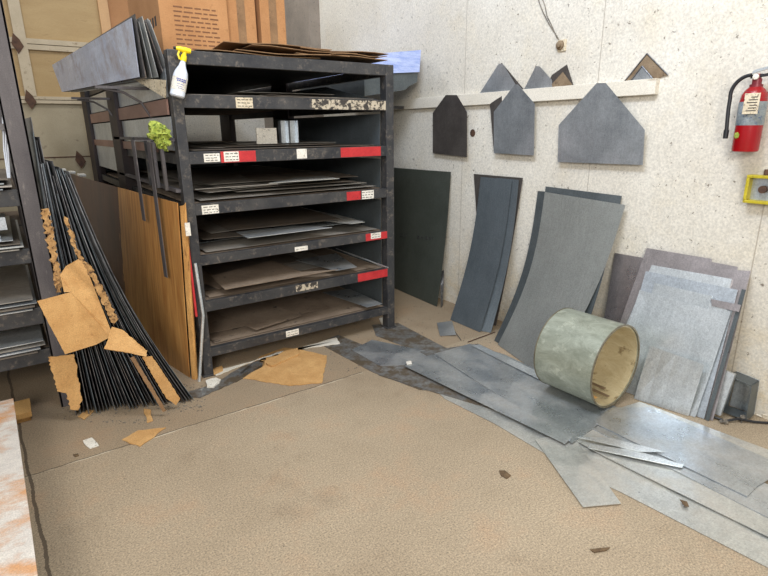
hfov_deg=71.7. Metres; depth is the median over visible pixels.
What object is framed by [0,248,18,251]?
sheet
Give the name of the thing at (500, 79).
steel template
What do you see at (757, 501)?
sheet
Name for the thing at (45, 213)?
cardboard
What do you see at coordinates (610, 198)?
sheet
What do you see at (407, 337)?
sheet
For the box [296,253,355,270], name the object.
sheet offcut
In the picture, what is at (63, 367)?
cardboard
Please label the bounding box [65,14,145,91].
plate
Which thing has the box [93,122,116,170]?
sheet
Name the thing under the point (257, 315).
sheet
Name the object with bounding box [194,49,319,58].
flattened cardboard
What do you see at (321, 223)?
sheet
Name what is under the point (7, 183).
sheet
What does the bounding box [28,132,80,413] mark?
sheet
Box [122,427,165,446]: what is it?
scrap
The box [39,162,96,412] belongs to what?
sheet
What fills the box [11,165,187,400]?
sheet
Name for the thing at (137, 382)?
sheet
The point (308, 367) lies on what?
scrap
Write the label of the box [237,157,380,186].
sheet
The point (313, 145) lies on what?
sheet
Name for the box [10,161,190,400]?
sheet
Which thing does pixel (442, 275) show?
sheet
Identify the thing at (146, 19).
plate
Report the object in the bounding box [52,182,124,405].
sheet
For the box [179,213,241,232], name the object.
sheet
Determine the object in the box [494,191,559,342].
sheet
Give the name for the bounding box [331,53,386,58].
flattened cardboard
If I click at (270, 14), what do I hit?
cardboard box
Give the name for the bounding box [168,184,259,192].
sheet
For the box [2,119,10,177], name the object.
sheet
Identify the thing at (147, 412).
scrap
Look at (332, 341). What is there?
strip
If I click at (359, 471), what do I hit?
floor
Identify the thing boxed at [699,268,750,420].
sheet
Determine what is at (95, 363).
sheet
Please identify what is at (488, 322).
sheet
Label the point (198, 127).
wall
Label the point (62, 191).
sheet
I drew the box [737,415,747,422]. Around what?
rubble
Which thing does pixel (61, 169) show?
sheet
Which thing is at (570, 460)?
sheet
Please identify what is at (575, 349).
cylinder
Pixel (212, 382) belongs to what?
paper scrap
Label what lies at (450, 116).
steel template
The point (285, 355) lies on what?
scrap
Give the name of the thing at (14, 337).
sheet
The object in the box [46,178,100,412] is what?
sheet
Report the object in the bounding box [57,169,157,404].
sheet
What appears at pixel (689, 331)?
sheet
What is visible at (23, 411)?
pine offcut
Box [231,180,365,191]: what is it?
sheet
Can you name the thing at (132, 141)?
bar
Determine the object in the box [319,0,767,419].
wall
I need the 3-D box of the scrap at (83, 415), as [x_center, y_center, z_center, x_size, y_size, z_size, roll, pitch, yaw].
[-1.765,0.748,3.141,0.057,0.004,0.111,1,17,6]
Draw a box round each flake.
[499,470,510,478]
[590,547,609,552]
[680,500,688,506]
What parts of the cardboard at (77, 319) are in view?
panel, panel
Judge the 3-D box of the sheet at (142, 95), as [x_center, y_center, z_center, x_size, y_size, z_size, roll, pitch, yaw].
[-1.744,-1.399,3.776,0.005,0.160,1.580,-12,20,-33]
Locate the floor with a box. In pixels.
[0,288,767,575]
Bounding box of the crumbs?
[62,305,500,423]
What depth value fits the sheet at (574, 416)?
3.31 m
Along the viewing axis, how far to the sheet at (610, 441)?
2.74 m
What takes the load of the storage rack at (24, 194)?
on the floor
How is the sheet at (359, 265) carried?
on the storage rack at (210, 74)
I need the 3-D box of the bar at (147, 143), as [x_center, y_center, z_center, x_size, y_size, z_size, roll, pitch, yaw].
[-1.399,-0.484,3.365,0.081,0.850,0.050,-12,20,-33]
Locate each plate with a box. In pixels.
[52,18,139,91]
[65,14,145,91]
[67,62,146,91]
[69,21,151,91]
[71,16,157,91]
[73,72,158,91]
[76,21,162,91]
[78,20,164,91]
[80,19,147,91]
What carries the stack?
on the sheet at (5, 235)
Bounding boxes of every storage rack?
[0,0,69,406]
[71,49,396,377]
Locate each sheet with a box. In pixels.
[0,169,7,179]
[0,178,11,187]
[0,216,12,241]
[0,218,19,245]
[0,220,23,249]
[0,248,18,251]
[0,264,32,304]
[0,265,36,308]
[0,304,34,312]
[0,308,32,314]
[0,324,42,348]
[0,324,44,353]
[0,346,40,356]
[0,350,37,359]
[10,159,138,343]
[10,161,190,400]
[10,165,192,398]
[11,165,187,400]
[25,117,84,412]
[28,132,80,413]
[35,137,103,410]
[35,140,91,409]
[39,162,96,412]
[39,163,88,413]
[44,159,136,407]
[45,161,115,409]
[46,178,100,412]
[47,174,107,410]
[48,164,121,406]
[51,175,129,408]
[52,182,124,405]
[54,166,144,373]
[54,178,138,403]
[55,169,147,406]
[55,193,133,408]
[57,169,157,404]
[59,176,164,404]
[60,168,169,401]
[60,185,154,405]
[61,182,167,403]
[64,172,150,355]
[64,174,184,401]
[65,205,143,406]
[65,252,110,407]
[67,244,117,406]
[68,185,147,355]
[89,92,107,112]
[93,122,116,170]
[107,316,148,402]
[117,68,168,106]
[122,116,174,150]
[139,174,373,200]
[140,165,349,184]
[162,178,319,188]
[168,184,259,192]
[168,197,339,230]
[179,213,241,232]
[180,224,375,251]
[180,230,241,242]
[181,247,298,274]
[182,248,374,297]
[182,259,291,289]
[183,268,221,288]
[184,286,329,333]
[185,94,371,99]
[188,141,329,146]
[188,144,256,147]
[188,144,361,150]
[191,166,350,187]
[197,227,271,239]
[209,287,376,342]
[212,301,301,329]
[217,141,326,143]
[226,92,333,96]
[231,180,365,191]
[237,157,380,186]
[237,170,357,180]
[242,207,362,236]
[260,95,332,97]
[274,114,379,144]
[283,251,318,270]
[285,87,375,99]
[298,199,380,229]
[325,240,381,266]
[325,335,428,390]
[339,278,381,304]
[353,340,425,365]
[372,323,445,350]
[379,366,495,410]
[394,168,450,306]
[405,356,571,443]
[421,344,490,355]
[425,344,615,441]
[434,344,609,442]
[440,394,767,567]
[441,270,443,306]
[450,177,511,331]
[473,344,537,378]
[474,174,522,325]
[481,178,518,332]
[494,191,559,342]
[498,192,624,367]
[535,436,620,506]
[545,186,621,313]
[577,425,767,536]
[578,437,664,451]
[588,444,683,467]
[592,427,767,517]
[596,407,767,496]
[604,253,642,322]
[620,248,737,323]
[624,402,767,457]
[626,290,730,416]
[627,265,731,323]
[634,346,703,415]
[641,271,737,418]
[652,283,711,308]
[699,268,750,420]
[705,289,745,420]
[711,299,740,311]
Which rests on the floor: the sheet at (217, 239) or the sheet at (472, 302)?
the sheet at (472, 302)
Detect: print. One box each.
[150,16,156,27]
[173,5,219,49]
[176,78,185,89]
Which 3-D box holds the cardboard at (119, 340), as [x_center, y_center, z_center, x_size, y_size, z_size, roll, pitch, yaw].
[-1.428,0.299,2.932,0.205,0.180,0.080,-5,17,-15]
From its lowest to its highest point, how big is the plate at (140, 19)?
0.302 m
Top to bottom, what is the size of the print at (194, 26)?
0.289 m
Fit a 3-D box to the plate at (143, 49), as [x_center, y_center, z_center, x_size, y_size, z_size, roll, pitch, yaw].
[-2.190,-1.655,4.022,0.073,0.297,2.692,-14,21,-37]
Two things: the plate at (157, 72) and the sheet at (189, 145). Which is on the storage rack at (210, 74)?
the plate at (157, 72)
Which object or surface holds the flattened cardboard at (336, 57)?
on the flattened cardboard at (205, 50)
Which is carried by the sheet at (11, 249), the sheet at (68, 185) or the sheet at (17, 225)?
the sheet at (17, 225)
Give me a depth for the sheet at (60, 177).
2.95 m
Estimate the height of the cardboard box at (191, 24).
0.565 m
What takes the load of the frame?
on the floor
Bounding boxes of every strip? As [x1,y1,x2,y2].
[215,337,339,375]
[624,53,668,80]
[631,66,652,79]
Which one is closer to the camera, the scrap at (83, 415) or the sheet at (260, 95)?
the scrap at (83, 415)
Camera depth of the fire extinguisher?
2.73 m
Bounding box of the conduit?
[194,263,204,381]
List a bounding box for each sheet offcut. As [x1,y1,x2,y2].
[195,179,340,189]
[211,260,337,289]
[237,226,331,237]
[269,176,338,183]
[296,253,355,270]
[323,289,381,306]
[329,214,362,223]
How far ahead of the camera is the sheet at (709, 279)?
3.15 m
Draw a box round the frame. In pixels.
[723,371,759,418]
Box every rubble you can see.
[719,419,727,423]
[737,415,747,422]
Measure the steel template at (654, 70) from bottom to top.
0.147 m
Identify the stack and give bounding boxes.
[0,213,7,229]
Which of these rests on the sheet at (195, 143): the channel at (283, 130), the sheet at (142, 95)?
the channel at (283, 130)
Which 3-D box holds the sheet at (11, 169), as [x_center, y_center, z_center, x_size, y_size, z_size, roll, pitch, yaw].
[-1.996,-0.113,3.640,0.428,1.372,1.900,-15,22,-41]
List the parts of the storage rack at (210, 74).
bracket arm, post, post, bracket arm, rail, rail, rail, rail, panel, post, rail, post, post, rail, rail, post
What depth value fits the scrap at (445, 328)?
4.41 m
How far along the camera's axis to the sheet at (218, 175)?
4.67 m
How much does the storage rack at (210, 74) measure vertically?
2.055 m
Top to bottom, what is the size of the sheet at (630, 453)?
0.002 m
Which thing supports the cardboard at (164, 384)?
on the floor
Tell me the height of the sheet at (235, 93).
0.005 m
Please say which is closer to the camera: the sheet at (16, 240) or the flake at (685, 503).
the flake at (685, 503)
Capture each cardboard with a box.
[37,259,110,353]
[40,208,61,292]
[48,354,81,409]
[64,216,117,324]
[104,327,146,356]
[130,356,165,411]
[142,356,179,404]
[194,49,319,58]
[213,41,331,50]
[233,49,349,60]
[241,44,356,53]
[294,53,386,62]
[299,47,387,55]
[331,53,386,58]
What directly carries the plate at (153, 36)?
on the storage rack at (210, 74)
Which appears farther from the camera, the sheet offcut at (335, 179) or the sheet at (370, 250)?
the sheet at (370, 250)
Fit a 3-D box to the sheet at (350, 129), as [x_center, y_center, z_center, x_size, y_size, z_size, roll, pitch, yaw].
[-0.586,-1.423,4.799,0.009,0.230,1.930,-12,20,-33]
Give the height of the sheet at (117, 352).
1.367 m
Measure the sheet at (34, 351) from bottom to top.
0.004 m
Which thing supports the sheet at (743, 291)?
on the floor
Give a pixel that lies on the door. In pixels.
(42, 33)
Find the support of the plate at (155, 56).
on the storage rack at (210, 74)
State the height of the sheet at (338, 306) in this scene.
0.002 m
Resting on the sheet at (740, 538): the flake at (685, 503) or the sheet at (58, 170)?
the flake at (685, 503)
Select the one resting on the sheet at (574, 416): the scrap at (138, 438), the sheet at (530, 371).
the sheet at (530, 371)
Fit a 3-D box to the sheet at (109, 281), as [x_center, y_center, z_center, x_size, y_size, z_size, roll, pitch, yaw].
[-2.044,-0.129,3.650,0.376,1.399,1.868,-15,22,-40]
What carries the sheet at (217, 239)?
on the sheet at (240, 242)
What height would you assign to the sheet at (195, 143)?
0.002 m
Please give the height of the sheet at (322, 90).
0.148 m
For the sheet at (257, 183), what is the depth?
3.83 m
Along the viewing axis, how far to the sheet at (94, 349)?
2.96 m
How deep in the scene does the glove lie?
3.10 m
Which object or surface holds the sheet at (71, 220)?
on the floor
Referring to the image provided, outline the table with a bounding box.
[0,398,37,575]
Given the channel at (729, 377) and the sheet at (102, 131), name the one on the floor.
the channel at (729, 377)
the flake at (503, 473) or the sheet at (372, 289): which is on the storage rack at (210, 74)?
the sheet at (372, 289)
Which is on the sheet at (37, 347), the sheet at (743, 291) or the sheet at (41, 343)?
the sheet at (41, 343)
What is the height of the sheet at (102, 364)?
1.352 m
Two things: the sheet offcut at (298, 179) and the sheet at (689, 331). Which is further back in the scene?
the sheet offcut at (298, 179)
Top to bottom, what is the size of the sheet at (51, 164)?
1.458 m
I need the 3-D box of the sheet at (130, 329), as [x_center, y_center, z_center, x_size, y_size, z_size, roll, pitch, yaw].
[-2.069,-0.137,3.656,0.346,1.411,1.874,-15,22,-40]
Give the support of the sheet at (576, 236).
on the floor
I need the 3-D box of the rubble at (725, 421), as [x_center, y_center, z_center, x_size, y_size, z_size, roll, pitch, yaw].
[1.912,0.745,2.983,0.051,0.029,0.046,3,17,12]
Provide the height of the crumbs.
0.002 m
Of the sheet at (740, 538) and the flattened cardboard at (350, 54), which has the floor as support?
the sheet at (740, 538)
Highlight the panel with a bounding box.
[70,174,197,379]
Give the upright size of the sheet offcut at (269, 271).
0.003 m
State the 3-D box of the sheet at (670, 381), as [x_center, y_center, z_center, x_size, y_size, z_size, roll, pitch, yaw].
[1.665,0.549,3.119,0.105,0.328,0.316,-12,20,-33]
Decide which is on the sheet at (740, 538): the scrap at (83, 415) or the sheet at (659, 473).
the sheet at (659, 473)
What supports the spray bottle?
hanging from the storage rack at (210, 74)
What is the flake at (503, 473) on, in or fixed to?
on the floor
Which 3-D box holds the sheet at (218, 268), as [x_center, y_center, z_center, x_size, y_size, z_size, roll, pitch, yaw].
[-1.413,-0.330,4.782,0.782,0.004,1.513,-12,20,-33]
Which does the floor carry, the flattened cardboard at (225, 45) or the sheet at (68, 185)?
the sheet at (68, 185)
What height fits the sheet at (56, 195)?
1.286 m
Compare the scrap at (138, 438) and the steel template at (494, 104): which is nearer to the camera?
the scrap at (138, 438)
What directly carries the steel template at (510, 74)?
on the trim
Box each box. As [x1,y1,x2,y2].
[127,0,229,53]
[226,0,256,42]
[254,0,286,43]
[742,169,767,204]
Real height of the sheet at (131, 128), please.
0.200 m
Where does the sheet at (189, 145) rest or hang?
on the sheet at (313, 145)
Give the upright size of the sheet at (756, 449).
0.002 m
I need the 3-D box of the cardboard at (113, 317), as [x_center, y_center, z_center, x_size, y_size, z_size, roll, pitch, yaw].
[-1.552,-0.081,2.829,0.173,0.621,0.012,-12,20,-33]
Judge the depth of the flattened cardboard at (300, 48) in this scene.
3.79 m
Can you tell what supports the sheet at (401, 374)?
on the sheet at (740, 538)
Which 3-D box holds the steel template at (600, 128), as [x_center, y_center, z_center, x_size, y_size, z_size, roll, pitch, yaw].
[1.424,-1.080,3.499,0.003,0.513,0.654,-12,20,-33]
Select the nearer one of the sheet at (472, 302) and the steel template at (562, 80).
the steel template at (562, 80)
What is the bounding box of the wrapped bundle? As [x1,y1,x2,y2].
[299,50,420,108]
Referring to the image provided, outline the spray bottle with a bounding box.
[170,46,190,98]
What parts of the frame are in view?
frame, frame, frame, frame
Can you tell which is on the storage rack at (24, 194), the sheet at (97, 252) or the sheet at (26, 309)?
the sheet at (26, 309)
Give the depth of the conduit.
3.48 m
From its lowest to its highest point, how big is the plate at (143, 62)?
0.297 m
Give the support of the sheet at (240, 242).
on the storage rack at (210, 74)
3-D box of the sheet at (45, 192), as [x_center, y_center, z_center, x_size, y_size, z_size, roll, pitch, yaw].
[-2.293,-0.143,3.631,0.011,1.441,1.820,-13,20,-35]
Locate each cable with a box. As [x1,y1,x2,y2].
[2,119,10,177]
[714,416,767,423]
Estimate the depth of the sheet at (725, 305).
2.97 m
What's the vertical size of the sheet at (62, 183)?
1.350 m
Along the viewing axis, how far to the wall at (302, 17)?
6.26 m
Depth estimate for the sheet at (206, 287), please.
3.78 m
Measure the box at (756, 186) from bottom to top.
0.178 m
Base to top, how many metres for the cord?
0.625 m
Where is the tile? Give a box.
[255,128,276,143]
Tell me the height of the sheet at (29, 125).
1.679 m
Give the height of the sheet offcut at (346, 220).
0.003 m
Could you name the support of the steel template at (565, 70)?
on the trim
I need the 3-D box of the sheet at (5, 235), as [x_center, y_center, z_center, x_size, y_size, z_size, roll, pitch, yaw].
[-2.523,-0.347,3.211,0.445,0.004,1.095,-12,20,-33]
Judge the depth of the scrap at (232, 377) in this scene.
3.56 m
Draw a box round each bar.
[131,140,152,220]
[146,142,167,277]
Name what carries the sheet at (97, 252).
on the sheet at (142, 334)
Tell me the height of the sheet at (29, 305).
0.008 m
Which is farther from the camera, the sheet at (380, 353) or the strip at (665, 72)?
the sheet at (380, 353)
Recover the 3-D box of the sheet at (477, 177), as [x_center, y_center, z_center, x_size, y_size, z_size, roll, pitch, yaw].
[0.875,-0.318,4.480,0.140,1.228,0.539,-12,20,-33]
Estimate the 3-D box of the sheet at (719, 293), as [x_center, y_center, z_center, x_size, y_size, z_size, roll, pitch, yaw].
[1.737,0.320,3.190,0.238,0.726,0.538,-14,21,-37]
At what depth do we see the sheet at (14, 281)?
3.30 m
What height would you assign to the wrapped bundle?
0.485 m
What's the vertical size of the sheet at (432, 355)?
0.003 m
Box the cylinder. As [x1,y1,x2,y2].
[534,308,639,407]
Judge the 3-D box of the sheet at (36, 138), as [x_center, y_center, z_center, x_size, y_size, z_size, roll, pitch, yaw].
[-2.262,-0.214,3.627,0.059,1.579,1.826,-13,21,-36]
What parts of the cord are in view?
knob, mounting plate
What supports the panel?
on the floor
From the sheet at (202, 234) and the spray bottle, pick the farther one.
the sheet at (202, 234)
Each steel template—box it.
[433,95,466,156]
[480,64,514,92]
[490,96,501,147]
[494,84,534,155]
[501,63,522,88]
[524,66,551,88]
[551,65,572,84]
[552,72,571,86]
[558,83,644,164]
[626,55,666,80]
[632,68,651,79]
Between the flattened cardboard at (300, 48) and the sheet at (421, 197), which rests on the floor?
the sheet at (421, 197)
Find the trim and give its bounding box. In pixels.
[394,78,659,109]
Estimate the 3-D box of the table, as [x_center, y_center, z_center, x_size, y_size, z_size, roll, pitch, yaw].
[-1.931,1.003,1.984,1.067,0.184,1.880,-12,20,-33]
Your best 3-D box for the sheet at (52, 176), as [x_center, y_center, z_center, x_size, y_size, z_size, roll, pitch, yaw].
[-2.171,-0.113,3.628,0.164,1.382,1.825,-14,21,-37]
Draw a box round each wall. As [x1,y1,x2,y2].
[185,88,264,140]
[264,0,323,127]
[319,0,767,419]
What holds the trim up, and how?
attached to the wall at (686, 194)
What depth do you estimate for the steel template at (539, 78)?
3.86 m
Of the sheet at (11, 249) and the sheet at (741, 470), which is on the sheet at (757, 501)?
the sheet at (741, 470)
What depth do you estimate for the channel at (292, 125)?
4.01 m
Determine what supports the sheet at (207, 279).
on the sheet at (299, 265)
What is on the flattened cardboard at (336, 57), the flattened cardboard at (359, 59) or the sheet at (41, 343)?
the flattened cardboard at (359, 59)
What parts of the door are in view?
panel, panel, rail, rail, panel, panel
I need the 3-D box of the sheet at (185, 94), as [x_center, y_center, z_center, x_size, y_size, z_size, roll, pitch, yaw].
[-1.282,-1.546,4.471,1.360,0.004,2.271,-12,20,-33]
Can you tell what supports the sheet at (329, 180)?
on the sheet at (198, 187)
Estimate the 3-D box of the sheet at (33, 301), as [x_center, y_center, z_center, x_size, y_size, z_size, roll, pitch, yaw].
[-2.419,-0.015,3.374,0.307,0.004,1.110,-12,20,-33]
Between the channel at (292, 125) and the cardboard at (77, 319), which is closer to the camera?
the cardboard at (77, 319)
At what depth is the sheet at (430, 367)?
3.30 m
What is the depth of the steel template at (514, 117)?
4.06 m
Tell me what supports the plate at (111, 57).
on the storage rack at (210, 74)
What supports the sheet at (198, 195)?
on the storage rack at (210, 74)
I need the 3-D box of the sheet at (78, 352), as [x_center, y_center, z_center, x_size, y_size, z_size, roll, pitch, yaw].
[-2.316,-0.214,3.659,0.014,1.562,1.830,-13,20,-35]
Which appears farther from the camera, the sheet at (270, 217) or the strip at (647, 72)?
the sheet at (270, 217)
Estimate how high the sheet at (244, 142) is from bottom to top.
0.003 m
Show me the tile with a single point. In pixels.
(263, 135)
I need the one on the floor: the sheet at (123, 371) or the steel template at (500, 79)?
the sheet at (123, 371)
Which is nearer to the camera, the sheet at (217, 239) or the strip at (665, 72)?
the strip at (665, 72)
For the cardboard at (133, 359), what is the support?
on the floor
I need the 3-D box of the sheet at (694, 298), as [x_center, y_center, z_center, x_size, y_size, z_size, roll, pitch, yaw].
[1.733,0.251,3.204,0.140,0.487,0.357,-12,20,-33]
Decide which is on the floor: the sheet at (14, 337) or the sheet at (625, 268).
the sheet at (625, 268)
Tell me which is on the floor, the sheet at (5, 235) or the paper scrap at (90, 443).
the paper scrap at (90, 443)
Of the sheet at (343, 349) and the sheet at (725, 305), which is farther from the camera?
the sheet at (343, 349)
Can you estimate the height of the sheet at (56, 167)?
1.427 m
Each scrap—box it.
[78,410,93,419]
[83,437,98,448]
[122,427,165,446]
[144,408,152,422]
[188,358,265,397]
[206,377,220,387]
[213,366,222,374]
[237,348,326,385]
[266,348,298,366]
[437,321,455,335]
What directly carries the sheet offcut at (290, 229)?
on the sheet at (202, 234)
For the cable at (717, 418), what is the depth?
2.98 m
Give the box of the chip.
[77,173,85,176]
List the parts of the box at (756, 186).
frame, frame, frame, plate, knob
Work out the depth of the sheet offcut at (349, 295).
4.53 m
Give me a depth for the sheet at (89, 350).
3.14 m
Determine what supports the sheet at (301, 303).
on the sheet
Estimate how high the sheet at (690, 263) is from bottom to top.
0.857 m
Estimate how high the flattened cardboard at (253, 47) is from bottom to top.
0.016 m
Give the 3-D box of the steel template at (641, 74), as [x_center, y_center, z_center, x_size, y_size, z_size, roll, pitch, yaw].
[1.580,-1.314,3.242,0.002,0.078,0.157,-12,20,-33]
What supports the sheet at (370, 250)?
on the storage rack at (210, 74)
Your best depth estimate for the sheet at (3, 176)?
3.08 m
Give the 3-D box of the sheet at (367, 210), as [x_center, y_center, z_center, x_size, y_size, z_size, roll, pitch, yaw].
[-0.923,-0.939,5.456,0.009,0.236,3.130,-12,20,-33]
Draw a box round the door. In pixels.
[0,0,128,211]
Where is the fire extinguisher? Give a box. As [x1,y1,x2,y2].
[723,66,767,151]
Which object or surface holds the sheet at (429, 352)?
on the floor
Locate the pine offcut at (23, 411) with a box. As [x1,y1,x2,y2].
[14,398,31,422]
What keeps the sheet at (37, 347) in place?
on the sheet at (34, 351)
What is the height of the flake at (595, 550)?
0.004 m
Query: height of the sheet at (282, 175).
0.003 m
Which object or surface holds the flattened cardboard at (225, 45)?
on the flattened cardboard at (300, 48)
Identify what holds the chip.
on the panel
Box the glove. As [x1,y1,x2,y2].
[146,121,171,151]
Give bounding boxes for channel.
[278,121,288,142]
[288,121,298,142]
[715,370,735,415]
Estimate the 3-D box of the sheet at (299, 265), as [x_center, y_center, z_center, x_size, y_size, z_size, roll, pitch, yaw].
[-1.243,-0.310,4.771,0.930,0.003,1.708,-13,21,-36]
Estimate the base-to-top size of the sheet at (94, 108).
0.160 m
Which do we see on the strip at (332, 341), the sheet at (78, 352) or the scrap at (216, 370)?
the scrap at (216, 370)
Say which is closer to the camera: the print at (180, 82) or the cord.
the print at (180, 82)
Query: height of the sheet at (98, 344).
1.440 m
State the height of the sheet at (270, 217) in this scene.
0.006 m
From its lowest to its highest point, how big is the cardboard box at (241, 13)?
0.545 m
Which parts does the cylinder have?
metal strip, metal strip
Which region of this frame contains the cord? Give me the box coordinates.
[538,0,566,51]

